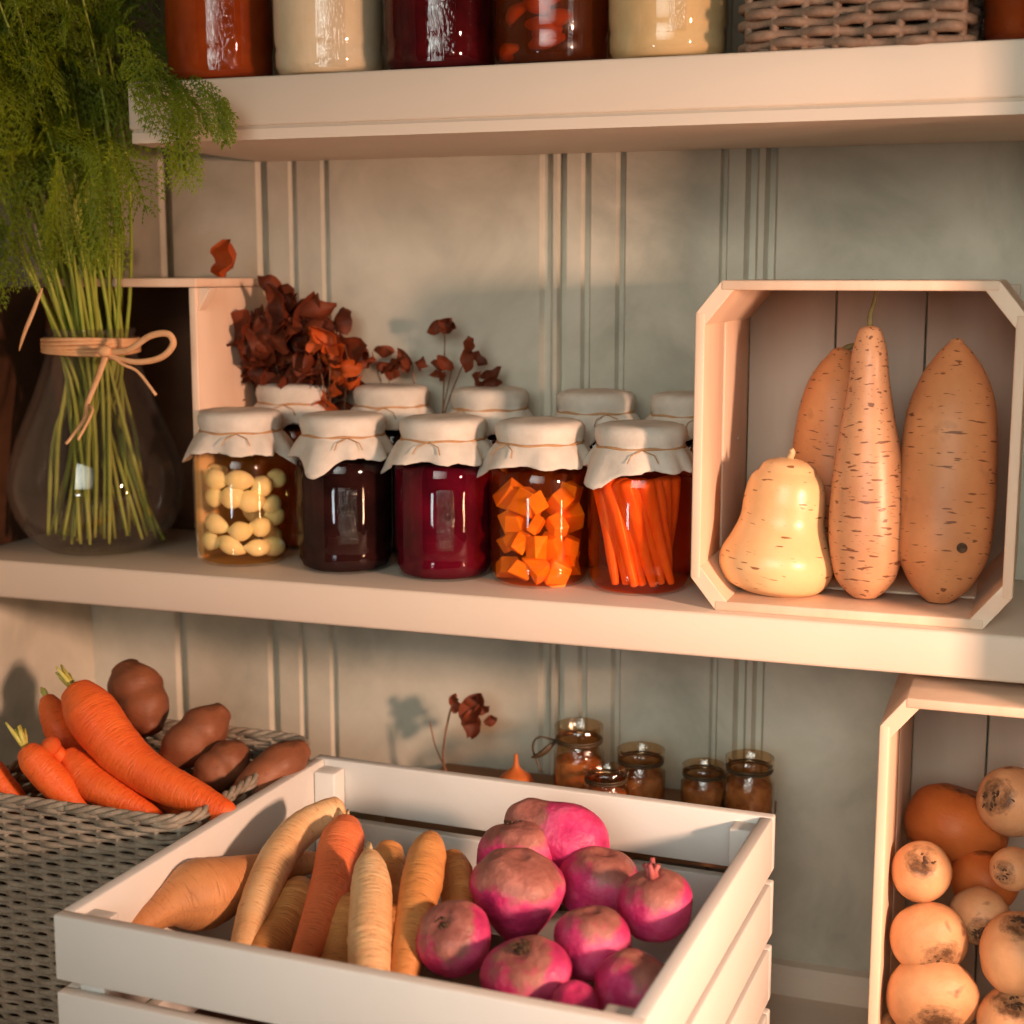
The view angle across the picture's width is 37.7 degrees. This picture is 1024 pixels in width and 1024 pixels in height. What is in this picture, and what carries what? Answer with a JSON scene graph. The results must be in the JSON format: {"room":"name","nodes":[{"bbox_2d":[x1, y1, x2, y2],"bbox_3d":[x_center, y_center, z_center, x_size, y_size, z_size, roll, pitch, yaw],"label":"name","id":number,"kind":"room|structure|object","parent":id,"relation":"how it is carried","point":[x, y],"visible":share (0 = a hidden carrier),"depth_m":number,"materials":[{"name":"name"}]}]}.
{"room":"pantry","nodes":[
{"label":"pantry","id":0,"kind":"room"},
{"bbox_2d":[0,0,95,938],"bbox_3d":[-0.674,-0.225,1.133,0.020,1.561,1.130,3,10,19],"label":"wall","id":1,"kind":"structure","parent":0,"point":[37,637],"depth_m":1.62,"materials":[{"name":"paint"}]},
{"bbox_2d":[2,932,867,1023],"bbox_3d":[0.220,0.654,0.476,2.229,0.030,2.040,3,10,19],"label":"floor","id":2,"kind":"structure","parent":0,"point":[784,1009],"depth_m":1.45,"materials":[{"name":"beige paint"}]},
{"bbox_2d":[0,719,309,1023],"bbox_3d":[-0.336,0.359,1.400,0.235,0.266,0.247,3,10,19],"label":"wicker basket","id":3,"kind":"object","parent":2,"relation":"on","point":[86,832],"visible":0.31,"depth_m":1.29,"materials":[{"name":"grey wicker"}]},
{"bbox_2d":[0,761,27,813],"bbox_3d":[-0.449,0.242,1.320,0.045,0.051,0.029,3,10,19],"label":"carrot","id":4,"kind":"object","parent":3,"relation":"in","point":[8,784],"visible":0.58,"depth_m":1.31,"materials":[{"name":"orange food"}]},
{"bbox_2d":[39,687,82,750],"bbox_3d":[-0.411,0.196,1.359,0.058,0.067,0.028,7,12,39],"label":"carrot","id":5,"kind":"object","parent":3,"relation":"in","point":[52,721],"visible":0.57,"depth_m":1.35,"materials":[{"name":"orange food"}]},
{"bbox_2d":[41,736,163,826],"bbox_3d":[-0.351,0.233,1.304,0.119,0.074,0.036,3,10,19],"label":"carrot","id":6,"kind":"object","parent":3,"relation":"in","point":[93,783],"visible":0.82,"depth_m":1.29,"materials":[{"name":"orange food"}]},
{"bbox_2d":[5,722,87,803],"bbox_3d":[-0.406,0.223,1.302,0.074,0.079,0.031,3,10,19],"label":"carrot","id":7,"kind":"object","parent":6,"relation":"on","point":[47,774],"visible":0.87,"depth_m":1.29,"materials":[{"name":"orange food"}]},
{"bbox_2d":[138,732,146,742],"bbox_3d":[-0.381,0.211,1.443,0.044,0.051,0.084,-7,11,-38],"label":"potato","id":8,"kind":"object","parent":3,"relation":"in","point":[142,736],"visible":0.02,"depth_m":1.43,"materials":[{"name":"brown food"}]},
{"bbox_2d":[107,659,169,735],"bbox_3d":[-0.359,0.178,1.438,0.062,0.070,0.055,3,10,19],"label":"potato","id":9,"kind":"object","parent":8,"relation":"on","point":[138,688],"visible":0.86,"depth_m":1.42,"materials":[{"name":"brown food"}]},
{"bbox_2d":[55,664,235,820],"bbox_3d":[-0.327,0.201,1.304,0.203,0.113,0.048,6,11,35],"label":"carrot","id":10,"kind":"object","parent":3,"relation":"in","point":[92,715],"visible":0.96,"depth_m":1.30,"materials":[{"name":"orange food"}]},
{"bbox_2d":[136,792,193,824],"bbox_3d":[-0.331,0.242,1.365,0.146,0.056,0.033,8,12,40],"label":"carrot","id":11,"kind":"object","parent":3,"relation":"in","point":[166,810],"visible":0.02,"depth_m":1.33,"materials":[{"name":"orange food"}]},
{"bbox_2d":[159,703,230,769],"bbox_3d":[-0.297,0.211,1.405,0.056,0.060,0.058,3,10,19],"label":"potato","id":12,"kind":"object","parent":3,"relation":"in","point":[200,728],"visible":0.85,"depth_m":1.39,"materials":[{"name":"brown food"}]},
{"bbox_2d":[192,740,250,793],"bbox_3d":[-0.268,0.236,1.383,0.049,0.048,0.049,3,10,19],"label":"potato","id":13,"kind":"object","parent":3,"relation":"in","point":[219,767],"visible":0.83,"depth_m":1.37,"materials":[{"name":"brown food"}]},
{"bbox_2d":[233,739,310,797],"bbox_3d":[-0.220,0.240,1.366,0.078,0.058,0.040,-5,10,-30],"label":"potato","id":14,"kind":"object","parent":3,"relation":"in","point":[278,760],"visible":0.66,"depth_m":1.35,"materials":[{"name":"brown food"}]},
{"bbox_2d":[54,754,775,1023],"bbox_3d":[-0.051,0.397,1.178,0.433,0.259,0.388,4,10,21],"label":"wooden crate","id":15,"kind":"object","parent":2,"relation":"on","point":[718,970],"visible":0.7,"depth_m":1.11,"materials":[{"name":"white paint"}]},
{"bbox_2d":[132,851,315,931],"bbox_3d":[-0.231,0.297,1.210,0.056,0.056,0.202,4,10,26],"label":"sweet potato","id":16,"kind":"object","parent":15,"relation":"in","point":[201,894],"visible":0.64,"depth_m":1.16,"materials":[{"name":"orange food"}]},
{"bbox_2d":[251,876,310,952],"bbox_3d":[-0.178,0.323,1.170,0.039,0.046,0.110,1,9,8],"label":"carrot","id":17,"kind":"object","parent":15,"relation":"in","point":[279,930],"visible":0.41,"depth_m":1.16,"materials":[{"name":"food"}]},
{"bbox_2d":[230,797,345,944],"bbox_3d":[-0.190,0.290,1.208,0.046,0.072,0.185,3,10,19],"label":"parsnip","id":18,"kind":"object","parent":15,"relation":"in","point":[270,872],"visible":0.82,"depth_m":1.20,"materials":[{"name":"beige food"}]},
{"bbox_2d":[291,807,364,957],"bbox_3d":[-0.144,0.294,1.179,0.038,0.069,0.185,1,9,6],"label":"carrot","id":19,"kind":"object","parent":15,"relation":"in","point":[341,843],"visible":0.75,"depth_m":1.17,"materials":[{"name":"orange food"}]},
{"bbox_2d":[321,892,349,962],"bbox_3d":[-0.128,0.326,1.131,0.034,0.054,0.090,0,9,2],"label":"parsnip","id":20,"kind":"object","parent":15,"relation":"in","point":[335,949],"visible":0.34,"depth_m":1.12,"materials":[{"name":"beige food"}]},
{"bbox_2d":[347,841,392,970],"bbox_3d":[-0.104,0.298,1.106,0.033,0.066,0.136,-1,9,-3],"label":"parsnip","id":21,"kind":"object","parent":15,"relation":"in","point":[369,938],"visible":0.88,"depth_m":1.08,"materials":[{"name":"beige food"}]},
{"bbox_2d":[374,840,405,936],"bbox_3d":[-0.102,0.307,1.214,0.036,0.058,0.097,-1,9,-6],"label":"carrot","id":22,"kind":"object","parent":15,"relation":"in","point":[391,851],"visible":0.34,"depth_m":1.22,"materials":[{"name":"food"}]},
{"bbox_2d":[391,830,446,976],"bbox_3d":[-0.070,0.296,1.123,0.032,0.072,0.160,1,9,4],"label":"carrot","id":23,"kind":"object","parent":15,"relation":"in","point":[422,878],"visible":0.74,"depth_m":1.11,"materials":[{"name":"orange food"}]},
{"bbox_2d":[416,900,490,977],"bbox_3d":[-0.041,0.307,1.076,0.055,0.054,0.054,-8,12,-41],"label":"beetroot","id":24,"kind":"object","parent":15,"relation":"in","point":[453,940],"visible":0.98,"depth_m":1.06,"materials":[{"name":"pink food"}]},
{"bbox_2d":[440,849,474,903],"bbox_3d":[-0.041,0.301,1.173,0.029,0.049,0.094,-1,9,-8],"label":"carrot","id":25,"kind":"object","parent":15,"relation":"in","point":[458,869],"visible":0.45,"depth_m":1.18,"materials":[{"name":"orange food"}]},
{"bbox_2d":[476,820,552,863],"bbox_3d":[0.005,0.281,1.207,0.067,0.068,0.070,6,11,33],"label":"beetroot","id":26,"kind":"object","parent":15,"relation":"in","point":[522,834],"visible":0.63,"depth_m":1.19,"materials":[{"name":"pink food"}]},
{"bbox_2d":[469,848,565,940],"bbox_3d":[0.004,0.296,1.138,0.069,0.078,0.071,-6,11,-34],"label":"beetroot","id":27,"kind":"object","parent":15,"relation":"in","point":[519,890],"visible":0.84,"depth_m":1.11,"materials":[{"name":"food"}]},
{"bbox_2d":[480,935,571,1000],"bbox_3d":[0.009,0.316,1.025,0.061,0.052,0.059,8,12,41],"label":"beetroot","id":28,"kind":"object","parent":15,"relation":"in","point":[532,966],"visible":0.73,"depth_m":1.01,"materials":[{"name":"pink food"}]},
{"bbox_2d":[551,980,597,1009],"bbox_3d":[0.041,0.325,0.987,0.032,0.030,0.032,1,9,3],"label":"beetroot","id":29,"kind":"object","parent":15,"relation":"in","point":[578,993],"visible":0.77,"depth_m":0.98,"materials":[{"name":"pink food"}]},
{"bbox_2d":[554,905,631,981],"bbox_3d":[0.056,0.307,1.065,0.054,0.052,0.054,-4,10,-26],"label":"beetroot","id":30,"kind":"object","parent":15,"relation":"in","point":[590,934],"visible":0.83,"depth_m":1.04,"materials":[{"name":"pink food"}]},
{"bbox_2d":[559,846,636,914],"bbox_3d":[0.069,0.294,1.177,0.062,0.060,0.064,-8,12,-40],"label":"beetroot","id":31,"kind":"object","parent":15,"relation":"in","point":[593,875],"visible":0.66,"depth_m":1.15,"materials":[{"name":"pink food"}]},
{"bbox_2d":[504,798,609,867],"bbox_3d":[0.039,0.265,1.218,0.084,0.062,0.062,8,12,40],"label":"beetroot","id":32,"kind":"object","parent":31,"relation":"on","point":[568,828],"visible":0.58,"depth_m":1.19,"materials":[{"name":"pink food"}]},
{"bbox_2d":[594,948,663,1010],"bbox_3d":[0.083,0.325,1.014,0.055,0.054,0.053,8,12,43],"label":"beetroot","id":33,"kind":"object","parent":15,"relation":"in","point":[625,976],"visible":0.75,"depth_m":1.00,"materials":[{"name":"pink food"}]},
{"bbox_2d":[617,858,692,942],"bbox_3d":[0.106,0.286,1.107,0.055,0.063,0.057,7,11,38],"label":"beetroot","id":34,"kind":"object","parent":15,"relation":"in","point":[655,903],"visible":0.99,"depth_m":1.09,"materials":[{"name":"food"}]},
{"bbox_2d":[385,763,776,868],"bbox_3d":[0.069,0.383,1.469,0.349,0.196,0.160,3,10,19],"label":"wooden riser","id":35,"kind":"object","parent":2,"relation":"on","point":[670,794],"visible":0.14,"depth_m":1.44,"materials":[{"name":"brown wood"}]},
{"bbox_2d":[429,693,496,770],"bbox_3d":[-0.053,0.227,1.519,0.084,0.097,0.018,5,10,29],"label":"dried flower","id":36,"kind":"object","parent":35,"relation":"on","point":[469,711],"visible":0.95,"depth_m":1.51,"materials":[{"name":"brown plant"}]},
{"bbox_2d":[500,753,533,781],"bbox_3d":[0.004,0.259,1.467,0.037,0.048,0.036,3,10,19],"label":"bulb","id":37,"kind":"object","parent":35,"relation":"on","point":[515,772],"visible":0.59,"depth_m":1.46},
{"bbox_2d":[531,717,603,788],"bbox_3d":[0.058,0.245,1.445,0.064,0.083,0.049,-5,10,-28],"label":"jar","id":38,"kind":"object","parent":35,"relation":"on","point":[570,766],"visible":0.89,"depth_m":1.44,"materials":[{"name":"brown glass"}]},
{"bbox_2d":[583,761,628,794],"bbox_3d":[0.087,0.266,1.401,0.043,0.056,0.043,3,10,19],"label":"jar","id":39,"kind":"object","parent":35,"relation":"on","point":[604,787],"visible":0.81,"depth_m":1.40,"materials":[{"name":"brown glass"}]},
{"bbox_2d":[616,741,664,799],"bbox_3d":[0.122,0.256,1.430,0.047,0.065,0.047,3,10,19],"label":"jar","id":40,"kind":"object","parent":35,"relation":"on","point":[642,781],"visible":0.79,"depth_m":1.42,"materials":[{"name":"brown glass"}]},
{"bbox_2d":[681,759,725,807],"bbox_3d":[0.182,0.264,1.426,0.043,0.051,0.043,3,10,19],"label":"jar","id":41,"kind":"object","parent":35,"relation":"on","point":[698,790],"visible":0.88,"depth_m":1.41,"materials":[{"name":"brown glass"}]},
{"bbox_2d":[723,749,774,813],"bbox_3d":[0.222,0.260,1.405,0.047,0.065,0.047,3,10,19],"label":"jar","id":42,"kind":"object","parent":35,"relation":"on","point":[743,792],"visible":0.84,"depth_m":1.39,"materials":[{"name":"brown glass"}]},
{"bbox_2d":[868,673,1023,1023],"bbox_3d":[0.426,0.319,1.262,0.216,0.385,0.259,3,10,19],"label":"wooden crate","id":43,"kind":"object","parent":2,"relation":"on","point":[949,733],"visible":0.38,"depth_m":1.27,"materials":[{"name":"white wood"}]},
{"bbox_2d":[881,1012,895,1023],"bbox_3d":[0.321,0.431,1.226,0.050,0.047,0.049,-8,12,-42],"label":"swede","id":44,"kind":"object","parent":43,"relation":"in","point":[886,1018],"visible":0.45,"depth_m":1.22,"materials":[{"name":"beige food"}]},
{"bbox_2d":[886,962,980,1023],"bbox_3d":[0.339,0.391,1.206,0.073,0.073,0.062,1,9,6],"label":"swede","id":45,"kind":"object","parent":44,"relation":"on","point":[941,992],"visible":0.94,"depth_m":1.18,"materials":[{"name":"beige food"}]},
{"bbox_2d":[889,902,968,964],"bbox_3d":[0.336,0.345,1.211,0.062,0.061,0.055,0,9,2],"label":"swede","id":46,"kind":"object","parent":45,"relation":"on","point":[926,932],"visible":0.96,"depth_m":1.19,"materials":[{"name":"beige food"}]},
{"bbox_2d":[891,841,951,902],"bbox_3d":[0.333,0.292,1.220,0.048,0.049,0.049,6,11,35],"label":"swede","id":47,"kind":"object","parent":46,"relation":"on","point":[921,871],"visible":1,"depth_m":1.20,"materials":[{"name":"food"}]},
{"bbox_2d":[904,783,1008,863],"bbox_3d":[0.388,0.273,1.306,0.086,0.072,0.084,-5,10,-27],"label":"squash","id":48,"kind":"object","parent":43,"relation":"in","point":[945,815],"visible":0.61,"depth_m":1.28,"materials":[{"name":"orange food"}]},
{"bbox_2d":[976,766,1023,836],"bbox_3d":[0.423,0.245,1.267,0.057,0.060,0.060,9,13,44],"label":"swede","id":49,"kind":"object","parent":48,"relation":"on","point":[1000,794],"visible":1,"depth_m":1.25,"materials":[{"name":"beige food"}]},
{"bbox_2d":[949,886,1009,944],"bbox_3d":[0.381,0.329,1.220,0.046,0.047,0.048,-8,12,-42],"label":"swede","id":50,"kind":"object","parent":43,"relation":"in","point":[976,906],"visible":0.71,"depth_m":1.20,"materials":[{"name":"beige food"}]},
{"bbox_2d":[989,846,1023,890],"bbox_3d":[0.406,0.289,1.216,0.036,0.035,0.040,8,12,40],"label":"swede","id":51,"kind":"object","parent":50,"relation":"on","point":[1006,866],"visible":1,"depth_m":1.20,"materials":[{"name":"beige food"}]},
{"bbox_2d":[951,850,1018,906],"bbox_3d":[0.402,0.313,1.274,0.058,0.054,0.057,8,12,40],"label":"squash","id":52,"kind":"object","parent":43,"relation":"in","point":[972,869],"visible":0.47,"depth_m":1.26,"materials":[{"name":"orange food"}]},
{"bbox_2d":[976,989,1023,1023],"bbox_3d":[0.392,0.400,1.179,0.052,0.051,0.054,7,12,39],"label":"swede","id":53,"kind":"object","parent":43,"relation":"in","point":[997,1007],"visible":0.97,"depth_m":1.17,"materials":[{"name":"beige food"}]},
{"bbox_2d":[979,911,1023,996],"bbox_3d":[0.399,0.350,1.185,0.063,0.068,0.059,-8,12,-42],"label":"swede","id":54,"kind":"object","parent":53,"relation":"on","point":[1001,946],"visible":1,"depth_m":1.17,"materials":[{"name":"beige food"}]},
{"bbox_2d":[64,0,1023,981],"bbox_3d":[0.042,-0.278,1.470,1.164,1.561,0.009,3,10,19],"label":"wall","id":55,"kind":"structure","parent":0,"point":[563,272],"depth_m":1.49,"materials":[{"name":"paint"}]},
{"bbox_2d":[104,866,869,1007],"bbox_3d":[0.050,0.451,1.569,1.129,0.030,0.016,3,10,19],"label":"baseboard","id":56,"kind":"structure","parent":55,"relation":"attached to","point":[811,981],"depth_m":1.48,"materials":[{"name":"beige paint"}]},
{"bbox_2d":[0,523,1023,683],"bbox_3d":[0.014,0.074,1.406,1.129,0.038,0.233,3,10,19],"label":"shelf board","id":57,"kind":"object","parent":55,"relation":"attached to","point":[169,574],"visible":0.54,"depth_m":1.31,"materials":[{"name":"beige paint"}]},
{"bbox_2d":[6,327,184,555],"bbox_3d":[-0.417,-0.073,1.503,0.174,0.221,0.174,3,10,19],"label":"glass vase","id":58,"kind":"object","parent":57,"relation":"on","point":[133,327],"visible":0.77,"depth_m":1.49,"materials":[{"name":"clear glass"}]},
{"bbox_2d":[40,330,176,444],"bbox_3d":[-0.397,-0.125,1.455,0.096,0.108,0.184,-5,10,-28],"label":"bow","id":59,"kind":"object","parent":58,"relation":"attached to","point":[106,348],"visible":0.94,"depth_m":1.42,"materials":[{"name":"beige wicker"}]},
{"bbox_2d":[0,0,239,544],"bbox_3d":[-0.432,-0.299,1.412,0.455,0.679,0.284,2,9,9],"label":"bunch","id":60,"kind":"object","parent":58,"relation":"in","point":[50,99],"visible":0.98,"depth_m":1.38,"materials":[{"name":"green plant"}]},
{"bbox_2d":[0,278,266,557],"bbox_3d":[-0.394,-0.101,1.529,0.256,0.271,0.203,3,10,19],"label":"crate","id":61,"kind":"object","parent":57,"relation":"on","point":[202,373],"visible":0.54,"depth_m":1.57,"materials":[{"name":"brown wood"}]},
{"bbox_2d":[210,239,236,276],"bbox_3d":[-0.285,-0.250,1.476,0.028,0.037,0.028,0,9,2],"label":"dried leaf","id":62,"kind":"object","parent":61,"relation":"on","point":[224,254],"visible":1,"depth_m":1.48,"materials":[{"name":"orange plant"}]},
{"bbox_2d":[182,407,299,566],"bbox_3d":[-0.261,-0.026,1.449,0.108,0.147,0.103,-5,10,-30],"label":"jar","id":63,"kind":"object","parent":57,"relation":"on","point":[240,432],"visible":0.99,"depth_m":1.42,"materials":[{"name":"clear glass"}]},
{"bbox_2d":[253,383,327,546],"bbox_3d":[-0.223,-0.050,1.540,0.099,0.166,0.099,-3,9,-16],"label":"jar","id":64,"kind":"object","parent":57,"relation":"on","point":[293,401],"visible":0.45,"depth_m":1.50,"materials":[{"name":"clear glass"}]},
{"bbox_2d":[226,274,366,428],"bbox_3d":[-0.226,-0.104,1.523,0.178,0.272,0.096,3,10,19],"label":"bunch","id":65,"kind":"object","parent":57,"relation":"on","point":[271,347],"visible":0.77,"depth_m":1.49,"materials":[{"name":"brown plant"}]},
{"bbox_2d":[306,326,362,410],"bbox_3d":[-0.182,-0.076,1.510,0.059,0.222,0.094,-2,9,-14],"label":"leaf sprig","id":66,"kind":"object","parent":57,"relation":"on","point":[320,338],"visible":0.7,"depth_m":1.48,"materials":[{"name":"brown plant"}]},
{"bbox_2d":[287,410,393,573],"bbox_3d":[-0.159,-0.021,1.415,0.105,0.147,0.104,-3,10,-19],"label":"jar","id":67,"kind":"object","parent":57,"relation":"on","point":[344,501],"visible":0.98,"depth_m":1.38,"materials":[{"name":"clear glass"}]},
{"bbox_2d":[351,383,435,552],"bbox_3d":[-0.118,-0.045,1.505,0.109,0.166,0.099,3,10,19],"label":"jar","id":68,"kind":"object","parent":57,"relation":"on","point":[395,401],"visible":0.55,"depth_m":1.46,"materials":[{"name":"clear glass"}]},
{"bbox_2d":[358,317,502,412],"bbox_3d":[-0.080,-0.080,1.502,0.158,0.232,0.055,3,10,19],"label":"leaf sprig","id":69,"kind":"object","parent":57,"relation":"on","point":[403,361],"visible":0.76,"depth_m":1.49,"materials":[{"name":"brown plant"}]},
{"bbox_2d":[380,413,508,581],"bbox_3d":[-0.063,-0.016,1.383,0.110,0.147,0.103,3,10,19],"label":"jar","id":70,"kind":"object","parent":57,"relation":"on","point":[444,512],"visible":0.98,"depth_m":1.34,"materials":[{"name":"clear glass"}]},
{"bbox_2d":[449,386,532,559],"bbox_3d":[-0.022,-0.039,1.470,0.100,0.166,0.099,-3,10,-19],"label":"jar","id":71,"kind":"object","parent":57,"relation":"on","point":[494,404],"visible":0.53,"depth_m":1.43,"materials":[{"name":"clear glass"}]},
{"bbox_2d":[476,416,590,588],"bbox_3d":[0.025,-0.008,1.353,0.111,0.152,0.103,3,10,19],"label":"jar","id":72,"kind":"object","parent":57,"relation":"on","point":[542,443],"visible":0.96,"depth_m":1.32,"materials":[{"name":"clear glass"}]},
{"bbox_2d":[552,388,639,566],"bbox_3d":[0.079,-0.034,1.435,0.099,0.166,0.099,-3,9,-17],"label":"jar","id":73,"kind":"object","parent":57,"relation":"on","point":[593,407],"visible":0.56,"depth_m":1.40,"materials":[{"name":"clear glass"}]},
{"bbox_2d":[582,420,692,593],"bbox_3d":[0.111,-0.006,1.320,0.106,0.147,0.105,3,10,19],"label":"jar","id":74,"kind":"object","parent":57,"relation":"on","point":[638,517],"visible":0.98,"depth_m":1.29,"materials":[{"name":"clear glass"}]},
{"bbox_2d":[645,391,739,575],"bbox_3d":[0.165,-0.029,1.404,0.100,0.166,0.104,3,10,19],"label":"jar","id":75,"kind":"object","parent":57,"relation":"on","point":[675,406],"visible":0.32,"depth_m":1.37,"materials":[{"name":"clear glass"}]},
{"bbox_2d":[690,279,1023,629],"bbox_3d":[0.301,-0.061,1.278,0.254,0.270,0.200,3,10,19],"label":"wooden crate","id":76,"kind":"object","parent":57,"relation":"on","point":[788,325],"visible":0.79,"depth_m":1.32,"materials":[{"name":"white wood"}]},
{"bbox_2d":[719,448,832,597],"bbox_3d":[0.224,0.008,1.267,0.096,0.126,0.096,3,10,19],"label":"butternut squash","id":77,"kind":"object","parent":76,"relation":"in","point":[777,546],"visible":1,"depth_m":1.24,"materials":[{"name":"beige food"}]},
{"bbox_2d":[792,343,853,574],"bbox_3d":[0.283,-0.045,1.341,0.072,0.210,0.074,3,10,19],"label":"sweet potato","id":78,"kind":"object","parent":76,"relation":"in","point":[817,428],"visible":0.37,"depth_m":1.31,"materials":[{"name":"orange food"}]},
{"bbox_2d":[828,291,901,598],"bbox_3d":[0.293,-0.057,1.228,0.062,0.259,0.063,3,10,19],"label":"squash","id":79,"kind":"object","parent":76,"relation":"in","point":[864,521],"visible":0.98,"depth_m":1.21,"materials":[{"name":"food"}]},
{"bbox_2d":[900,338,997,603],"bbox_3d":[0.355,-0.033,1.226,0.080,0.215,0.091,3,10,19],"label":"sweet potato","id":80,"kind":"object","parent":76,"relation":"in","point":[949,445],"visible":0.99,"depth_m":1.20,"materials":[{"name":"orange food"}]},
{"bbox_2d":[128,39,1023,161],"bbox_3d":[0.121,-0.349,1.300,0.902,0.054,0.234,3,10,19],"label":"shelf board","id":81,"kind":"object","parent":55,"relation":"attached to","point":[969,91],"visible":0.94,"depth_m":1.21,"materials":[{"name":"beige paint"}]},
{"bbox_2d":[162,0,274,79],"bbox_3d":[-0.265,-0.468,1.355,0.099,0.162,0.099,3,10,19],"label":"storage jar","id":82,"kind":"object","parent":81,"relation":"on","point":[206,39],"visible":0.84,"depth_m":1.32,"materials":[{"name":"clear glass"}]},
{"bbox_2d":[271,0,384,74],"bbox_3d":[-0.162,-0.462,1.319,0.099,0.162,0.099,3,10,19],"label":"storage jar","id":83,"kind":"object","parent":81,"relation":"on","point":[311,36],"visible":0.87,"depth_m":1.29,"materials":[{"name":"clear glass"}]},
{"bbox_2d":[384,0,495,69],"bbox_3d":[-0.061,-0.457,1.284,0.099,0.162,0.100,3,10,19],"label":"storage jar","id":84,"kind":"object","parent":81,"relation":"on","point":[418,33],"visible":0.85,"depth_m":1.25,"materials":[{"name":"clear glass"}]},
{"bbox_2d":[492,0,609,63],"bbox_3d":[0.033,-0.452,1.251,0.099,0.162,0.099,3,10,19],"label":"storage jar","id":85,"kind":"object","parent":81,"relation":"on","point":[526,31],"visible":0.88,"depth_m":1.22,"materials":[{"name":"clear glass"}]},
{"bbox_2d":[607,0,728,58],"bbox_3d":[0.127,-0.446,1.218,0.099,0.162,0.099,3,10,19],"label":"storage jar","id":86,"kind":"object","parent":81,"relation":"on","point":[638,28],"visible":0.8,"depth_m":1.19,"materials":[{"name":"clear glass"}]},
{"bbox_2d":[738,0,983,52],"bbox_3d":[0.282,-0.425,1.195,0.182,0.131,0.173,3,10,19],"label":"wicker basket","id":87,"kind":"object","parent":81,"relation":"on","point":[823,24],"visible":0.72,"depth_m":1.13,"materials":[{"name":"beige wicker"}]},
{"bbox_2d":[937,0,985,40],"bbox_3d":[0.392,-0.450,1.240,0.092,0.162,0.092,3,10,19],"label":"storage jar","id":88,"kind":"object","parent":81,"relation":"on","point":[982,8],"visible":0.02,"depth_m":1.21,"materials":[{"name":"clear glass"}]},
{"bbox_2d":[981,0,1023,40],"bbox_3d":[0.405,-0.431,1.122,0.099,0.162,0.099,3,10,19],"label":"storage jar","id":89,"kind":"object","parent":81,"relation":"on","point":[1004,19],"visible":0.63,"depth_m":1.11,"materials":[{"name":"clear glass"}]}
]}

